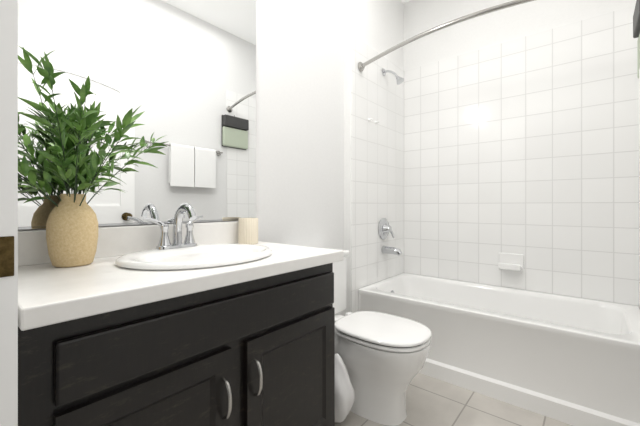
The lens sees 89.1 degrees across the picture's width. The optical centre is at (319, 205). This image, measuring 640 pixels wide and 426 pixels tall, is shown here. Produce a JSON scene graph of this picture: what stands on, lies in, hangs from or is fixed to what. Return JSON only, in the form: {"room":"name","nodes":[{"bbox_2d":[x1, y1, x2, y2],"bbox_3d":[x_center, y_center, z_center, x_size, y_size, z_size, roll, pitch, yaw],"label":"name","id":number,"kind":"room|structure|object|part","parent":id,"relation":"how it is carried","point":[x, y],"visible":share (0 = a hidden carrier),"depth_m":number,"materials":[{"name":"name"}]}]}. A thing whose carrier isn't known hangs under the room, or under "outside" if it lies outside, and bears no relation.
{"room":"bathroom","nodes":[
{"label":"bathroom","id":0,"kind":"room"},
{"bbox_2d":[18,0,343,315],"bbox_3d":[-0.183,-0.390,2.012,0.126,2.900,2.890,0,0,40],"label":"wall","id":1,"kind":"structure","parent":0,"point":[181,74],"depth_m":1.51,"materials":[{"name":"white paint"}]},
{"bbox_2d":[18,219,237,229],"bbox_3d":[-0.662,0.071,1.345,0.008,0.008,0.996,0,0,40],"label":"channel","id":2,"kind":"object","parent":1,"relation":"attached to","point":[44,227],"depth_m":1.26,"materials":[{"name":"silver metal"}]},
{"bbox_2d":[344,0,403,315],"bbox_3d":[0.467,-0.390,2.655,0.057,2.900,0.846,0,0,40],"label":"wall","id":3,"kind":"structure","parent":0,"point":[377,26],"depth_m":2.40,"materials":[{"name":"paint"}]},
{"bbox_2d":[351,34,403,312],"bbox_3d":[0.494,-0.080,2.636,0.008,2.280,0.841,0,0,40],"label":"tiled wall","id":4,"kind":"structure","parent":3,"relation":"attached to","point":[377,172],"depth_m":2.55,"materials":[{"name":"white tile"}]},
{"bbox_2d":[378,218,393,238],"bbox_3d":[0.546,0.189,2.635,0.071,0.176,0.176,0,0,40],"label":"shower valve","id":5,"kind":"object","parent":4,"relation":"attached to","point":[384,228],"visible":1,"depth_m":2.62,"materials":[{"name":"silver metal"}]},
{"bbox_3d":[0.578,0.224,2.643,0.033,0.086,0.069,0,0,40],"label":"lever","id":6,"kind":"part","parent":5,"relation":"part of","materials":[{"name":"silver metal"}]},
{"bbox_2d":[381,245,401,255],"bbox_3d":[0.582,0.364,2.605,0.165,0.073,0.065,0,0,40],"label":"tub spout","id":7,"kind":"object","parent":4,"relation":"attached to","point":[390,250],"visible":1,"depth_m":2.59,"materials":[{"name":"silver metal"}]},
{"bbox_2d":[382,68,403,84],"bbox_3d":[0.587,-1.039,2.601,0.178,0.158,0.066,0,0,40],"label":"shower head","id":8,"kind":"object","parent":4,"relation":"attached to","point":[399,80],"visible":1,"depth_m":2.58},
{"bbox_3d":[0.567,-1.062,2.618,0.121,0.074,0.017,0,0,40],"label":"arm","id":9,"kind":"part","parent":8,"relation":"part of"},
{"bbox_2d":[358,0,534,71],"bbox_3d":[0.836,-1.020,1.850,1.531,0.068,0.206,0,0,40],"label":"curtain rod","id":10,"kind":"object","parent":4,"relation":"attached to","point":[361,66],"visible":1,"depth_m":1.83,"materials":[{"name":"silver metal"}]},
{"bbox_2d":[335,373,572,425],"bbox_3d":[0.185,1.090,0.744,2.320,0.060,4.360,0,0,40],"label":"floor","id":11,"kind":"structure","parent":0,"point":[431,401],"depth_m":1.67,"materials":[{"name":"tile"}]},
{"bbox_2d":[18,203,343,425],"bbox_3d":[-0.443,0.525,1.161,0.577,1.070,1.003,0,0,40],"label":"bathroom vanity","id":12,"kind":"object","parent":11,"relation":"on","point":[177,322],"visible":1,"depth_m":0.93,"materials":[{"name":"brown wood"}]},
{"bbox_3d":[-0.409,0.684,0.831,0.019,0.502,0.424,0,0,40],"label":"door","id":13,"kind":"part","parent":12,"relation":"part of","materials":[{"name":"brown wood"}]},
{"bbox_2d":[18,240,343,330],"bbox_3d":[-0.443,0.209,1.161,0.577,0.042,1.003,0,0,40],"label":"countertop","id":14,"kind":"structure","parent":12,"relation":"on","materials":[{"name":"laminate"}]},
{"bbox_2d":[18,46,166,266],"bbox_3d":[-0.649,-0.112,1.006,0.436,0.597,0.485,0,0,40],"label":"plant","id":15,"kind":"object","parent":14,"relation":"on","point":[72,231],"visible":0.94,"depth_m":0.97,"materials":[{"name":"green plant"}]},
{"bbox_2d":[142,203,202,249],"bbox_3d":[-0.531,0.078,1.266,0.163,0.177,0.244,0,0,40],"label":"faucet","id":16,"kind":"object","parent":14,"relation":"on","point":[164,243],"depth_m":1.27,"materials":[{"name":"silver metal"}]},
{"bbox_2d":[115,243,272,297],"bbox_3d":[-0.431,0.239,1.183,0.464,0.147,0.540,0,0,40],"label":"sink","id":17,"kind":"object","parent":14,"relation":"in","point":[174,259],"depth_m":1.06,"materials":[{"name":"white ceramic"}]},
{"bbox_2d":[238,218,257,243],"bbox_3d":[-0.353,0.124,1.603,0.096,0.125,0.096,0,0,40],"label":"tumbler","id":18,"kind":"object","parent":14,"relation":"on","point":[247,230],"visible":0.94,"depth_m":1.56,"materials":[{"name":"beige ceramic"}]},
{"bbox_3d":[-0.246,0.348,1.026,0.019,0.133,0.934,0,0,40],"label":"drawer","id":19,"kind":"part","parent":12,"relation":"part of","materials":[{"name":"brown wood"}]},
{"bbox_3d":[-0.273,0.572,0.953,0.039,0.124,0.012,0,0,40],"label":"handle","id":20,"kind":"part","parent":12,"relation":"part of","materials":[{"name":"silver metal"}]},
{"bbox_3d":[-0.199,0.555,1.041,0.039,0.124,0.012,0,0,40],"label":"handle","id":21,"kind":"part","parent":12,"relation":"part of","materials":[{"name":"silver metal"}]},
{"bbox_3d":[-0.091,0.684,1.210,0.019,0.502,0.454,0,0,40],"label":"door","id":22,"kind":"part","parent":12,"relation":"part of","materials":[{"name":"brown wood"}]},
{"bbox_2d":[335,353,354,422],"bbox_3d":[0.087,0.890,1.595,0.178,0.332,0.135,0,0,40],"label":"trash can","id":23,"kind":"object","parent":11,"relation":"on","point":[344,395],"visible":0.58,"depth_m":1.54,"materials":[{"name":"white plastic"}]},
{"bbox_2d":[325,248,431,425],"bbox_3d":[0.211,0.671,1.773,0.773,0.778,0.400,0,0,40],"label":"toilet","id":24,"kind":"object","parent":11,"relation":"on","point":[383,356],"visible":0.65,"depth_m":1.58,"materials":[{"name":"white ceramic"}]},
{"bbox_3d":[0.258,0.863,1.734,0.650,0.395,0.372,0,0,40],"label":"bowl","id":25,"kind":"part","parent":24,"relation":"part of","materials":[{"name":"white ceramic"}]},
{"bbox_3d":[0.323,0.650,1.679,0.476,0.023,0.376,0,0,40],"label":"seat","id":26,"kind":"part","parent":24,"relation":"part of","materials":[{"name":"white plastic"}]},
{"bbox_3d":[0.323,0.627,1.679,0.480,0.024,0.380,0,0,40],"label":"lid","id":27,"kind":"part","parent":24,"relation":"part of","materials":[{"name":"white plastic"}]},
{"bbox_2d":[358,273,639,425],"bbox_3d":[1.099,0.835,2.163,1.521,0.450,0.764,0,0,40],"label":"bathtub","id":28,"kind":"object","parent":11,"relation":"on","point":[574,361],"visible":0.9,"depth_m":1.79,"materials":[{"name":"white ceramic"}]},
{"bbox_2d":[404,0,635,70],"bbox_3d":[1.412,-0.390,2.487,1.720,2.900,0.112,0,0,40],"label":"wall","id":29,"kind":"structure","parent":0,"point":[498,26],"depth_m":2.56,"materials":[{"name":"ceramic tile"},{"name":"paint"}]},
{"bbox_2d":[404,5,638,305],"bbox_3d":[1.353,-0.080,2.459,1.535,2.280,0.008,0,0,40],"label":"tile","id":30,"kind":"structure","parent":29,"relation":"attached to","point":[527,147],"depth_m":2.31,"materials":[{"name":"white tile"}]},
{"bbox_2d":[498,253,523,271],"bbox_3d":[1.386,0.416,2.370,0.160,0.124,0.084,0,0,40],"label":"soap dish","id":31,"kind":"object","parent":30,"relation":"attached to","point":[510,261],"visible":1,"depth_m":2.37,"materials":[{"name":"white ceramic"}]},
{"bbox_2d":[498,264,521,271],"bbox_3d":[1.383,0.452,2.366,0.144,0.028,0.075,0,0,40],"label":"tray","id":32,"kind":"object","parent":31,"relation":"on","point":[515,267],"depth_m":2.34,"materials":[{"name":"white ceramic"}]},
{"bbox_2d":[633,0,639,77],"bbox_3d":[1.480,-0.792,1.478,0.062,0.355,0.310,0,0,40],"label":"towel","id":33,"kind":"object","parent":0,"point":[636,24],"visible":0.88,"depth_m":1.53,"materials":[{"name":"grey fabric"}]},
{"bbox_3d":[1.096,-0.390,0.866,0.120,2.900,2.778,0,0,40],"label":"wall","id":34,"kind":"structure","parent":0,"visible":0},
{"bbox_2d":[638,69,639,154],"bbox_3d":[1.128,-0.370,1.063,0.082,0.391,0.772,0,0,40],"label":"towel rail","id":35,"kind":"object","parent":34,"relation":"attached to","point":[639,112],"visible":1,"depth_m":1.28,"materials":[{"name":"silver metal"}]},
{"bbox_2d":[639,155,639,308],"bbox_3d":[1.694,-0.080,1.678,0.008,2.280,0.750,0,0,40],"label":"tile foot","id":36,"kind":"structure","parent":34,"relation":"attached to","point":[639,231],"depth_m":1.95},
{"bbox_3d":[-0.802,-0.390,0.719,0.600,2.900,0.113,0,0,40],"label":"pier","id":37,"kind":"object","parent":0,"visible":0},
{"bbox_2d":[0,0,17,425],"bbox_3d":[-0.565,-0.010,0.518,0.022,2.140,0.120,0,0,40],"label":"door frame","id":38,"kind":"structure","parent":37,"relation":"attached to","point":[9,206],"depth_m":0.55,"materials":[{"name":"white paint"}]},
{"bbox_3d":[-0.544,0.086,0.527,0.003,0.068,0.070,0,0,40],"label":"door jamb strikeplate","id":39,"kind":"part","parent":38,"relation":"part of","materials":[{"name":"gold metal"}]}
]}

